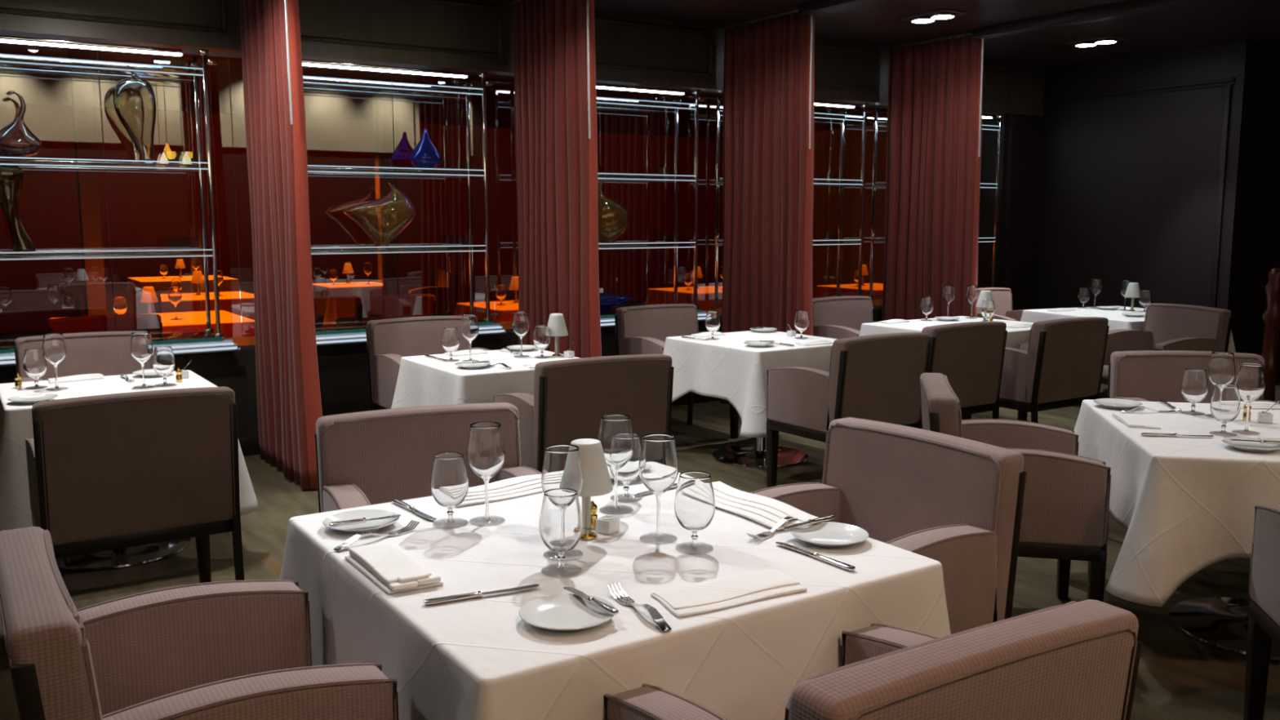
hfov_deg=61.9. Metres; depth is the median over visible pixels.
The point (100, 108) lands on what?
wall
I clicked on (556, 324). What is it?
table lamp
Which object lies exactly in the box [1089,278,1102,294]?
bowl
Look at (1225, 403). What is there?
water goblet
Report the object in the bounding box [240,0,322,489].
curtain
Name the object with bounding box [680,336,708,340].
knife
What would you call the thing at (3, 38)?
light
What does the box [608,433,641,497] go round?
water goblet
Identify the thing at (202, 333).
shelf
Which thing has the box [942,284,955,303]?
bowl
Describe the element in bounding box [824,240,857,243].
shelf
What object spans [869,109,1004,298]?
display case
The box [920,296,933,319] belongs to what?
water goblet
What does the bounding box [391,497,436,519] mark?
knife
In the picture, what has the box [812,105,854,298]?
window
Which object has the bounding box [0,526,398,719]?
upholstered armchair
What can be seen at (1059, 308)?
napkin
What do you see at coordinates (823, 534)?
bread plate
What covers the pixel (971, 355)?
upholstered armchair
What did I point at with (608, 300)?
glass dish
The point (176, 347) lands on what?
light
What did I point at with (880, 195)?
window
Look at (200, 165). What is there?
shelf
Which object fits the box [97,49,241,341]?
window
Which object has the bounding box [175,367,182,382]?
pepper shaker
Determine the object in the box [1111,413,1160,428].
napkin
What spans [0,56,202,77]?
shelf
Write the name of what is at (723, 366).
tablecloth
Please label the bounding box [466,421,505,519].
wine glass
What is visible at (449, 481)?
water goblet
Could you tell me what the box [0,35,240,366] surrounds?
display case
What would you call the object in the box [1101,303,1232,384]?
upholstered armchair
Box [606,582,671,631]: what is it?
fork
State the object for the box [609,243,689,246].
shelf
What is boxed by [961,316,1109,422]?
upholstered armchair
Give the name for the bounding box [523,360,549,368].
napkin
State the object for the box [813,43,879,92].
trim
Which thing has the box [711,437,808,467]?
pedestal table
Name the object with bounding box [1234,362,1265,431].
wine glass
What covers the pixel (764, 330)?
bread plate
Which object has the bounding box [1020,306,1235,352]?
tablecloth
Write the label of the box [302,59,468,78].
light
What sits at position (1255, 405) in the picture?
napkin
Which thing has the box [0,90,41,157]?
glass vase
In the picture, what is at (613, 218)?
glass vase
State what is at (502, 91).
window
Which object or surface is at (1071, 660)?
upholstered armchair
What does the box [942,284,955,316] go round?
wine glass
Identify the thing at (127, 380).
fork
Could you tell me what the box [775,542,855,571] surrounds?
knife
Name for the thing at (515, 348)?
bread plate
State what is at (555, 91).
curtain
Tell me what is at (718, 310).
tablecloth
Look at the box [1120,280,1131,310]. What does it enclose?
wine glass
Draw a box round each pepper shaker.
[14,373,22,387]
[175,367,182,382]
[591,501,597,528]
[1242,404,1251,421]
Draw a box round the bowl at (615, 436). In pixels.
[598,413,634,469]
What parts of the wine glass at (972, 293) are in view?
stem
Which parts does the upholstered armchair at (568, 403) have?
armrest, leg, leg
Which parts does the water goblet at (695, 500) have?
stem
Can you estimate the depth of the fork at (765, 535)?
2.52 m
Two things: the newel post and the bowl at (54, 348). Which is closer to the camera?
the bowl at (54, 348)
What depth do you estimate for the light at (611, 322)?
7.96 m
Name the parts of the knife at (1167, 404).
handle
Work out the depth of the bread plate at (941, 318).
7.78 m
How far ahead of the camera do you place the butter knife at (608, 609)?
2.00 m
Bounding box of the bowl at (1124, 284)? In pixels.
[1120,280,1131,296]
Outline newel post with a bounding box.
[1262,267,1279,400]
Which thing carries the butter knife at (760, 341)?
on the bread plate at (750, 344)
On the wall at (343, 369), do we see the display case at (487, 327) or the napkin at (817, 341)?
the display case at (487, 327)
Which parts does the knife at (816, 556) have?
blade, handle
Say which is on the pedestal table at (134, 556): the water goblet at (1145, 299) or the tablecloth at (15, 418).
the tablecloth at (15, 418)
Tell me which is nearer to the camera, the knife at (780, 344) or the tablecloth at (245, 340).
the knife at (780, 344)
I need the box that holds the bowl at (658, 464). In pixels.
[638,433,678,494]
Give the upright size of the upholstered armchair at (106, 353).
0.886 m
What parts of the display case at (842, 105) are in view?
post, shelf rail, shelf rail, post, post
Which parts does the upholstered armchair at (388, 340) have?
leg, frame, armrest, armrest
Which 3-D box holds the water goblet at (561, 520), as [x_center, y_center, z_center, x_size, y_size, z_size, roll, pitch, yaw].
[-0.166,0.361,2.247,0.092,0.170,0.092,-5,9,-33]
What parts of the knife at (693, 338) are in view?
handle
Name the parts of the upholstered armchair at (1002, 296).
backrest, armrest, armrest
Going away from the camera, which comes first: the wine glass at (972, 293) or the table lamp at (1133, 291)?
the wine glass at (972, 293)
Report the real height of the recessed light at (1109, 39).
0.036 m
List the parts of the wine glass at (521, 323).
stem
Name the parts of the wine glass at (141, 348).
stem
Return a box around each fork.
[119,373,134,382]
[333,520,419,551]
[482,360,511,368]
[498,347,520,354]
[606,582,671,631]
[746,515,797,539]
[1120,406,1182,413]
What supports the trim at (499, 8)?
attached to the wall window header
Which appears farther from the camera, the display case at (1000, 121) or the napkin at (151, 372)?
the display case at (1000, 121)
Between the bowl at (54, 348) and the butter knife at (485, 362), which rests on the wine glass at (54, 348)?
the bowl at (54, 348)
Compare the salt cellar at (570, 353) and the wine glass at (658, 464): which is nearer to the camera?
the wine glass at (658, 464)
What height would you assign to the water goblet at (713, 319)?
0.170 m
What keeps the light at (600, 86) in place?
attached to the display case at (606, 321)
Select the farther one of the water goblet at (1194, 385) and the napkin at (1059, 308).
the napkin at (1059, 308)
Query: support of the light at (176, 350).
attached to the display case at (217, 344)
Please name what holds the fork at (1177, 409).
on the tablecloth at (1185, 505)
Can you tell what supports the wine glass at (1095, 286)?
on the tablecloth at (1117, 321)
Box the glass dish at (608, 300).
[599,292,631,312]
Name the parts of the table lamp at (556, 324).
stem, lamp shade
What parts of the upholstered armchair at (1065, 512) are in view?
leg, backrest, armrest, armrest, frame, leg, leg, seat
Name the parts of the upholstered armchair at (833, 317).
armrest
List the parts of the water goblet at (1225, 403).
stem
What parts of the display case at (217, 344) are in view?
shelf rail, shelf rail, shelf rail, shelf rail, shelf rail, post, post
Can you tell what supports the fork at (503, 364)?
on the tablecloth at (422, 380)
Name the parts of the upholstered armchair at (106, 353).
armrest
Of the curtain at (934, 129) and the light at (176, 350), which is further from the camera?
the curtain at (934, 129)
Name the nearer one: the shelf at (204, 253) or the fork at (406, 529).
the fork at (406, 529)
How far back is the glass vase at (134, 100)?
6.21 m
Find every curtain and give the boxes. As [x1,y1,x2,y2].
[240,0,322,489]
[514,0,601,358]
[720,11,814,403]
[881,35,984,320]
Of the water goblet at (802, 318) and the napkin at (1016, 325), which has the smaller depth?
the water goblet at (802, 318)
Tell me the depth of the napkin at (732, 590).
2.11 m
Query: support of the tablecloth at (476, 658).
on the pedestal table
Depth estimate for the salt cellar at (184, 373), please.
4.98 m
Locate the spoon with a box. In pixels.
[1262,400,1279,413]
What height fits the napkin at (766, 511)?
0.017 m
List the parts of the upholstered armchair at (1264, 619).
leg, frame, armrest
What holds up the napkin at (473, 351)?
on the tablecloth at (422, 380)
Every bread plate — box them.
[7,393,57,404]
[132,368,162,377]
[322,509,399,533]
[454,360,490,368]
[506,345,536,351]
[519,593,615,631]
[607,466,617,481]
[743,342,774,346]
[750,327,777,332]
[790,521,868,547]
[934,316,959,320]
[1093,398,1142,408]
[1096,306,1119,310]
[1121,312,1145,316]
[1221,437,1279,452]
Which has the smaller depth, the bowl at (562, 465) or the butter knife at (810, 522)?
the bowl at (562, 465)
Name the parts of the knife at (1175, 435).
handle, blade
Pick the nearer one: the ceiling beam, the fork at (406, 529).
the fork at (406, 529)
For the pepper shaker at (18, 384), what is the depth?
4.69 m
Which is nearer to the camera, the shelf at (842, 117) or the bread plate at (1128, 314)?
the bread plate at (1128, 314)
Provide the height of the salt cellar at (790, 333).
0.035 m
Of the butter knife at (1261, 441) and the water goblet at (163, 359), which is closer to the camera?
the butter knife at (1261, 441)
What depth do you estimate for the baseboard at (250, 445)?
6.73 m
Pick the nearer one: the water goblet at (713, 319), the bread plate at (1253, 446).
the bread plate at (1253, 446)
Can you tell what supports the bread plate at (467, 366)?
on the tablecloth at (422, 380)
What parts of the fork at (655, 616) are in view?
handle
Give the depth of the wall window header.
7.10 m
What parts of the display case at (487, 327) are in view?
shelf rail, shelf rail, shelf rail, shelf rail, shelf rail, post, post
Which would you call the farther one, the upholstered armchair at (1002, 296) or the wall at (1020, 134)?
the wall at (1020, 134)
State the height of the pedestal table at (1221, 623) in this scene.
0.735 m
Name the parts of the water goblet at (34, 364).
stem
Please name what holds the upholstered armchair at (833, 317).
on the floor
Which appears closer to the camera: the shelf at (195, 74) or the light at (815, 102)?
the shelf at (195, 74)
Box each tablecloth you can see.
[0,369,258,531]
[222,315,255,346]
[280,472,951,719]
[391,348,580,408]
[493,320,512,328]
[662,330,837,437]
[700,308,721,315]
[858,315,1033,348]
[871,299,882,306]
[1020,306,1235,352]
[1073,399,1279,606]
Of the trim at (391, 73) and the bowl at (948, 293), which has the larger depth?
the trim at (391, 73)
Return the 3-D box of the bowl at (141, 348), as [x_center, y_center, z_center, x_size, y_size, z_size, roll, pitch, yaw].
[-2.193,-0.053,4.696,0.092,0.136,0.092,-5,9,-33]
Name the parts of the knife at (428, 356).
handle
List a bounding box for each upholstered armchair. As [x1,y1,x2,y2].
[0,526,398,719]
[14,330,153,382]
[25,386,244,582]
[314,402,542,512]
[365,315,489,410]
[493,354,673,472]
[603,599,1142,719]
[614,303,738,439]
[750,417,1026,634]
[766,332,930,488]
[812,296,880,338]
[919,372,1111,602]
[921,320,1007,418]
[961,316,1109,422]
[977,287,1022,321]
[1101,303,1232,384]
[1107,350,1279,404]
[1243,505,1279,719]
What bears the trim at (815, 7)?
attached to the ceiling
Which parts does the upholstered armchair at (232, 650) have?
leg, backrest, armrest, armrest, leg, leg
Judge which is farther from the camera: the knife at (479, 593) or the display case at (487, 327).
the display case at (487, 327)
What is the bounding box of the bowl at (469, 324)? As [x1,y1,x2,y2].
[461,314,479,341]
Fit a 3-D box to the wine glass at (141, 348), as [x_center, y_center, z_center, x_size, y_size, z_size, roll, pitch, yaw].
[-2.193,-0.001,4.703,0.092,0.242,0.092,-6,10,-37]
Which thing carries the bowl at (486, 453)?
on the wine glass at (486, 453)
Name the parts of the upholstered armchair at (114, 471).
armrest, leg, frame, leg, leg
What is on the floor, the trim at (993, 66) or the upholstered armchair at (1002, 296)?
the upholstered armchair at (1002, 296)
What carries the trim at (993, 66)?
attached to the wall window header
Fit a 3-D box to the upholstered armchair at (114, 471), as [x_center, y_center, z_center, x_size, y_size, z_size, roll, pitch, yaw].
[-1.879,0.522,3.956,0.638,0.886,0.626,-5,9,-33]
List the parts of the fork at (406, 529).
handle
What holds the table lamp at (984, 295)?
on the tablecloth at (1017, 335)
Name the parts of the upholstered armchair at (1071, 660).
armrest, armrest, backrest, leg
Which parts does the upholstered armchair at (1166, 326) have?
frame, seat, armrest, armrest, backrest, leg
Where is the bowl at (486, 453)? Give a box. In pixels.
[466,421,505,479]
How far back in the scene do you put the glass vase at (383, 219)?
7.07 m
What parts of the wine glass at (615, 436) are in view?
stem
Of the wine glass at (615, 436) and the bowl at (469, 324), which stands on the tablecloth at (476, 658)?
the wine glass at (615, 436)
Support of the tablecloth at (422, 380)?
on the pedestal table
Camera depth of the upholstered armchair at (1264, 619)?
3.04 m
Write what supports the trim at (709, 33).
attached to the wall window header
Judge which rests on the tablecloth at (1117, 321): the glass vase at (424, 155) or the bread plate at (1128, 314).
the bread plate at (1128, 314)
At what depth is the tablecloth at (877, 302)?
11.13 m
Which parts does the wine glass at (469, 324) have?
stem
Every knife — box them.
[328,514,400,527]
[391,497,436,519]
[423,583,539,604]
[424,355,447,359]
[455,360,489,364]
[563,586,618,615]
[633,483,677,496]
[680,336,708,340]
[745,340,774,342]
[751,327,773,328]
[774,342,794,346]
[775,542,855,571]
[783,514,835,529]
[1141,432,1213,437]
[1157,399,1182,410]
[1230,439,1279,444]
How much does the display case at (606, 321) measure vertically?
1.790 m
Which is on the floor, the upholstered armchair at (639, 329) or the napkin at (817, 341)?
the upholstered armchair at (639, 329)
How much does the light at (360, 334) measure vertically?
0.013 m
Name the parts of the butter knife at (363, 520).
handle, blade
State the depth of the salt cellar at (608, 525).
2.52 m
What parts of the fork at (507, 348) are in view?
handle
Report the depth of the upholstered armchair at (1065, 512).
3.60 m
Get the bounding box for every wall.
[0,305,882,437]
[100,107,693,290]
[977,113,1040,310]
[1031,40,1254,333]
[1232,42,1279,381]
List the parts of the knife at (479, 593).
handle, blade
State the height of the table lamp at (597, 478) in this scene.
0.229 m
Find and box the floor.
[0,380,1279,719]
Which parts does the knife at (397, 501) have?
handle, blade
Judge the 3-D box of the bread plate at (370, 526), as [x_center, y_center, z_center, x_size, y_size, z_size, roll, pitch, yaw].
[-0.673,0.394,2.578,0.179,0.019,0.179,-5,9,-33]
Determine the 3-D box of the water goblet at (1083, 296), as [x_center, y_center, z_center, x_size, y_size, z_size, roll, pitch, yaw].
[3.680,-0.515,8.851,0.092,0.170,0.092,-5,9,-33]
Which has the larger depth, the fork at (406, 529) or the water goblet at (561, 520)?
the fork at (406, 529)
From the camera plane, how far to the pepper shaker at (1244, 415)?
3.93 m
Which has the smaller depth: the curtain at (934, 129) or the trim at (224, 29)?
the trim at (224, 29)
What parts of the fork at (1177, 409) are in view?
handle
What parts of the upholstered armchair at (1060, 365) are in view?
leg, armrest, leg, armrest, leg, frame, backrest, leg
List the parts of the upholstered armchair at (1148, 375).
leg, armrest, armrest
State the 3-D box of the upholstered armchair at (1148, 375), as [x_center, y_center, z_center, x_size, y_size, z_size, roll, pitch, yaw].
[2.429,0.434,4.617,0.638,0.886,0.626,1,8,8]
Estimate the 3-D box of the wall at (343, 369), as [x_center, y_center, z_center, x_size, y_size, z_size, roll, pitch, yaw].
[-1.659,0.180,7.349,12.200,0.670,0.220,-5,9,-33]
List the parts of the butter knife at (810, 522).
blade, handle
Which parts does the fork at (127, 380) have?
handle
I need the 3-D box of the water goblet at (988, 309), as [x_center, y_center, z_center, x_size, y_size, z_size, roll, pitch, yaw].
[2.440,-0.334,7.487,0.092,0.170,0.092,-5,9,-33]
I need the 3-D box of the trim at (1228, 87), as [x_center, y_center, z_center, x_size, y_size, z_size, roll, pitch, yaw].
[4.482,-1.291,9.919,0.030,2.910,1.900,-5,9,-33]
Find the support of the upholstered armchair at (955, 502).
on the floor
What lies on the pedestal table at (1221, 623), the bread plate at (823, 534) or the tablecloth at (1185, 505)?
the tablecloth at (1185, 505)
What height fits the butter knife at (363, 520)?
0.014 m
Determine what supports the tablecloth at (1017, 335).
on the pedestal table
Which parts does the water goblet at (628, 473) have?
stem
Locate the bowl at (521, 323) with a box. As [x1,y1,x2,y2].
[512,311,529,337]
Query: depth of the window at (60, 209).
6.25 m
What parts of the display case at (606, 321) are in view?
shelf rail, shelf rail, shelf rail, shelf rail, shelf rail, post, post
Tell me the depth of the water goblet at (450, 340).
5.55 m
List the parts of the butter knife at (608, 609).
blade, handle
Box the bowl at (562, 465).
[541,444,583,497]
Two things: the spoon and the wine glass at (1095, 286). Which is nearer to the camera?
the spoon
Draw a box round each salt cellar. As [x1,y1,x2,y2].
[181,369,189,377]
[564,350,574,357]
[595,515,619,534]
[786,329,795,336]
[1257,412,1273,423]
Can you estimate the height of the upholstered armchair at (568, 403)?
0.886 m
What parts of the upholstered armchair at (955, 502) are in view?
armrest, backrest, armrest, leg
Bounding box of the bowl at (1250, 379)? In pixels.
[1234,362,1265,402]
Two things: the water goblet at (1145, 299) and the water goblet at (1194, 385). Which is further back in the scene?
the water goblet at (1145, 299)
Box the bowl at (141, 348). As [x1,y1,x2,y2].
[129,331,153,363]
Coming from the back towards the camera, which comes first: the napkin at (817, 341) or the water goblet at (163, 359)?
the napkin at (817, 341)
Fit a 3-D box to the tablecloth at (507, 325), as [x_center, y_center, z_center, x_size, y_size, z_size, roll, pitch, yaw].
[-1.005,-0.252,9.314,1.122,0.471,1.136,-5,9,-33]
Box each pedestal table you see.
[55,537,191,570]
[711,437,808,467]
[1168,597,1279,661]
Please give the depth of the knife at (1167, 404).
4.25 m
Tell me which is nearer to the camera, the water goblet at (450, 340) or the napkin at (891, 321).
the water goblet at (450, 340)
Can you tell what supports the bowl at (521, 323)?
on the wine glass at (521, 323)
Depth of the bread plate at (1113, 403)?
4.24 m
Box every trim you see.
[0,0,227,33]
[300,0,502,57]
[391,72,398,294]
[594,17,712,76]
[721,8,798,28]
[798,0,887,16]
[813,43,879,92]
[886,31,972,48]
[982,63,1013,103]
[1042,70,1235,307]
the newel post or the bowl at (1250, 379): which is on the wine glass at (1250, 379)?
the bowl at (1250, 379)
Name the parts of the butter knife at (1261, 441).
blade, handle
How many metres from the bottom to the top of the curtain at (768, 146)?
2.926 m
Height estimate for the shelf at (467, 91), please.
0.012 m
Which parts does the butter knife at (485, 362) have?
handle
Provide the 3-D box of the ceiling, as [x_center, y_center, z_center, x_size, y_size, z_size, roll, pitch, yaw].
[-0.305,-2.931,7.797,17.000,0.820,18.500,-5,9,-33]
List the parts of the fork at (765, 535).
handle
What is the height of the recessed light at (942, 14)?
0.036 m
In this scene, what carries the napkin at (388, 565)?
on the tablecloth at (476, 658)
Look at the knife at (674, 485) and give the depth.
2.88 m
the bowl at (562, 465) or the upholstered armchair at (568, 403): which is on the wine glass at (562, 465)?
the bowl at (562, 465)
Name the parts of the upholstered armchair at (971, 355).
leg, frame, leg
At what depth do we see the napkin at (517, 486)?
2.90 m
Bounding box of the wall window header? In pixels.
[0,0,1045,116]
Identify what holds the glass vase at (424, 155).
on the display case at (487, 327)
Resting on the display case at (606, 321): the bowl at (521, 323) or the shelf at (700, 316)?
the shelf at (700, 316)
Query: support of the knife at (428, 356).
on the tablecloth at (422, 380)
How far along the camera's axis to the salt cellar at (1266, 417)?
3.88 m
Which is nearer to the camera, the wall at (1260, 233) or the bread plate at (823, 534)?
the bread plate at (823, 534)
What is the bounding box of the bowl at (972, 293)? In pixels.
[965,285,978,303]
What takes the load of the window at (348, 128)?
attached to the display case at (487, 327)
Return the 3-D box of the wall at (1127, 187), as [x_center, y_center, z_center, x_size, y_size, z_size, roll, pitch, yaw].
[4.498,-1.330,10.022,0.120,2.960,2.200,-5,9,-33]
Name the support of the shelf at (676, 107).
attached to the display case at (606, 321)
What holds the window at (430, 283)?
attached to the display case at (487, 327)
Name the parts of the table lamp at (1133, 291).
stem, lamp shade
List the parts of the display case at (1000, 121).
post, post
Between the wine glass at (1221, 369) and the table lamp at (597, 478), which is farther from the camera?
the wine glass at (1221, 369)
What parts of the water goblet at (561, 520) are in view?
stem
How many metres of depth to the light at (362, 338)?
6.89 m
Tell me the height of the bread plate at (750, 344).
0.019 m
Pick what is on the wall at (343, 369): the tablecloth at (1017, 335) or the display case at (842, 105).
the display case at (842, 105)
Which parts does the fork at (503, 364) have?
handle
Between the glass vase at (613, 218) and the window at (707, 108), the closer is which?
the glass vase at (613, 218)
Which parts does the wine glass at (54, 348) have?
stem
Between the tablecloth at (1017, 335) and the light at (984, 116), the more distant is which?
the light at (984, 116)
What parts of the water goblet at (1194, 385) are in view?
stem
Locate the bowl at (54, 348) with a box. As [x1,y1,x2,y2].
[42,333,66,364]
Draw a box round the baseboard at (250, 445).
[238,393,720,456]
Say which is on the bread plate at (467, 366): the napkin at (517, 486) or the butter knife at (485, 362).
the butter knife at (485, 362)
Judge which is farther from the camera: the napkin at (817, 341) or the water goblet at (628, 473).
the napkin at (817, 341)
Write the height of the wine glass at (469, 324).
0.242 m
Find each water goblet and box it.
[22,348,47,386]
[152,346,175,384]
[430,452,468,523]
[441,327,459,359]
[533,324,550,356]
[539,488,582,569]
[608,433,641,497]
[674,471,715,547]
[705,311,719,338]
[794,310,808,337]
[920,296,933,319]
[981,299,995,321]
[1077,287,1089,307]
[1138,289,1151,311]
[1181,368,1208,413]
[1209,383,1240,433]
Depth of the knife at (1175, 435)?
3.64 m
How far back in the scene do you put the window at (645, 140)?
8.54 m
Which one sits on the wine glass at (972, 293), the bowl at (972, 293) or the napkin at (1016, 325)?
the bowl at (972, 293)
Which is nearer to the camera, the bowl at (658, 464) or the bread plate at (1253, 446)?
the bowl at (658, 464)
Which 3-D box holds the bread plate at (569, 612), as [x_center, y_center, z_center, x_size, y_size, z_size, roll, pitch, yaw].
[-0.134,0.473,1.978,0.179,0.019,0.179,-5,9,-33]
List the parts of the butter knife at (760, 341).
handle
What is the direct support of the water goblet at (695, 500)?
on the tablecloth at (476, 658)
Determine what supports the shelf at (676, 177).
attached to the display case at (606, 321)
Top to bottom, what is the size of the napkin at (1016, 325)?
0.014 m
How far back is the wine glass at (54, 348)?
4.61 m
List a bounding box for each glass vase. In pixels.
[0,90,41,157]
[0,164,35,251]
[112,65,155,162]
[343,182,416,245]
[409,128,441,169]
[597,181,628,242]
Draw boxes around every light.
[0,35,182,56]
[0,342,233,359]
[0,346,237,364]
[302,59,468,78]
[315,326,502,339]
[316,329,504,343]
[595,83,685,94]
[600,317,706,325]
[813,100,856,107]
[899,8,967,23]
[982,114,993,118]
[1064,35,1128,47]
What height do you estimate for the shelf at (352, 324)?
0.020 m
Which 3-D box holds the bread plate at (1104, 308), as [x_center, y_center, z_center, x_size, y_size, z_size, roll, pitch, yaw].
[3.826,-0.423,8.731,0.179,0.019,0.179,-5,9,-33]
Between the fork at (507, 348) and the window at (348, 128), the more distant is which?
the window at (348, 128)
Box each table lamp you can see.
[547,313,568,356]
[570,438,613,540]
[976,290,992,321]
[1124,282,1140,311]
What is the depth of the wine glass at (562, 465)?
2.31 m
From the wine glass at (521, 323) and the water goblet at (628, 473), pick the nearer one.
the water goblet at (628, 473)
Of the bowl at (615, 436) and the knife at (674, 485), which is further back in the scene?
the knife at (674, 485)
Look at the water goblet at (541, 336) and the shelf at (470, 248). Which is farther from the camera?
the shelf at (470, 248)
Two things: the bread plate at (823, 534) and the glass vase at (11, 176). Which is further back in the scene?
the glass vase at (11, 176)
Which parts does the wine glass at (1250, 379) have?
stem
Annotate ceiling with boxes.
[0,0,1279,133]
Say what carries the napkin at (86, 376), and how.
on the tablecloth at (15, 418)
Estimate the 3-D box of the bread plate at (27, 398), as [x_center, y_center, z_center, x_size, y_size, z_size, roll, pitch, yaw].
[-2.466,0.160,4.337,0.179,0.019,0.179,-5,9,-33]
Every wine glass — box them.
[42,333,66,388]
[129,331,153,386]
[461,314,479,360]
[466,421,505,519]
[512,311,529,355]
[541,444,583,553]
[598,413,634,509]
[638,433,678,537]
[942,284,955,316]
[965,285,978,317]
[1089,278,1102,307]
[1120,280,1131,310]
[1207,351,1235,386]
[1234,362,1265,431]
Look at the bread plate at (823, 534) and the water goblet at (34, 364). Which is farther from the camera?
the water goblet at (34, 364)
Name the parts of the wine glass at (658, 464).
stem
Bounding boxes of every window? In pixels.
[0,42,115,350]
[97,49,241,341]
[228,57,398,337]
[391,72,494,322]
[490,77,616,322]
[615,89,693,308]
[692,93,723,310]
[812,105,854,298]
[849,106,887,300]
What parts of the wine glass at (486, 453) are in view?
stem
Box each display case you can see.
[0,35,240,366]
[302,59,506,346]
[595,83,706,327]
[714,97,873,309]
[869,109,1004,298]
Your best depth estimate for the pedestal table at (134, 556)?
4.63 m
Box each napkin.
[47,373,104,383]
[344,541,443,594]
[444,349,487,355]
[455,474,542,506]
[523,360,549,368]
[650,568,807,617]
[690,331,725,337]
[711,481,817,530]
[795,339,833,346]
[879,319,909,324]
[1006,323,1031,328]
[1047,307,1075,311]
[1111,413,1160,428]
[1240,400,1279,409]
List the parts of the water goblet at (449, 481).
stem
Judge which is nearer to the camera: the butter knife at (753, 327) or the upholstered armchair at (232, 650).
the upholstered armchair at (232, 650)
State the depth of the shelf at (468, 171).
7.10 m
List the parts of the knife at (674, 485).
blade, handle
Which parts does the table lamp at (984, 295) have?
lamp shade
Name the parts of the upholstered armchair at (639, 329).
leg, armrest, backrest, leg, leg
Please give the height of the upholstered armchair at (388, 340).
0.886 m
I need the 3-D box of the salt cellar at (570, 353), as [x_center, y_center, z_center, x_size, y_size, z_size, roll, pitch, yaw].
[-0.380,-0.032,5.724,0.042,0.035,0.042,7,11,44]
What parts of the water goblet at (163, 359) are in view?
stem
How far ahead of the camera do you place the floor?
4.45 m
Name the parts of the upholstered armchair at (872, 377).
leg, armrest, leg, frame, backrest, leg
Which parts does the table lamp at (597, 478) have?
stem, lamp shade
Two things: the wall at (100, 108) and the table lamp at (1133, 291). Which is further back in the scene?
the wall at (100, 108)
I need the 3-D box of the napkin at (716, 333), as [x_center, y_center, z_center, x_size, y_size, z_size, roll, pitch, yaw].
[0.434,-0.165,6.808,0.242,0.014,0.113,-6,10,-38]
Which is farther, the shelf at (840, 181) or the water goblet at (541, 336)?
the shelf at (840, 181)
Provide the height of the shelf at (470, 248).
0.012 m
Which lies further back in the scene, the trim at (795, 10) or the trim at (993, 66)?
the trim at (993, 66)
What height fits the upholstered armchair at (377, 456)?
0.886 m
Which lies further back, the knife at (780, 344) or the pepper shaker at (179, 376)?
the knife at (780, 344)
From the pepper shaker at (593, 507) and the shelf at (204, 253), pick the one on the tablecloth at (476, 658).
the pepper shaker at (593, 507)
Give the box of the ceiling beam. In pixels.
[972,0,1219,39]
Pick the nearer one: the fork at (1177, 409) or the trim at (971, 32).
the fork at (1177, 409)
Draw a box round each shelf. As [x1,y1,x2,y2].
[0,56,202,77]
[0,160,207,168]
[0,250,212,257]
[0,332,208,345]
[302,78,481,95]
[307,168,477,174]
[311,246,477,251]
[315,319,478,331]
[596,99,691,109]
[597,175,694,179]
[600,313,706,321]
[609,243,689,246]
[721,113,861,120]
[813,180,860,183]
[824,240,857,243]
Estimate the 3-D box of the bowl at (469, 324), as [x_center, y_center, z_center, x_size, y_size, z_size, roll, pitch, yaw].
[-0.883,-0.166,5.546,0.092,0.136,0.092,-5,9,-33]

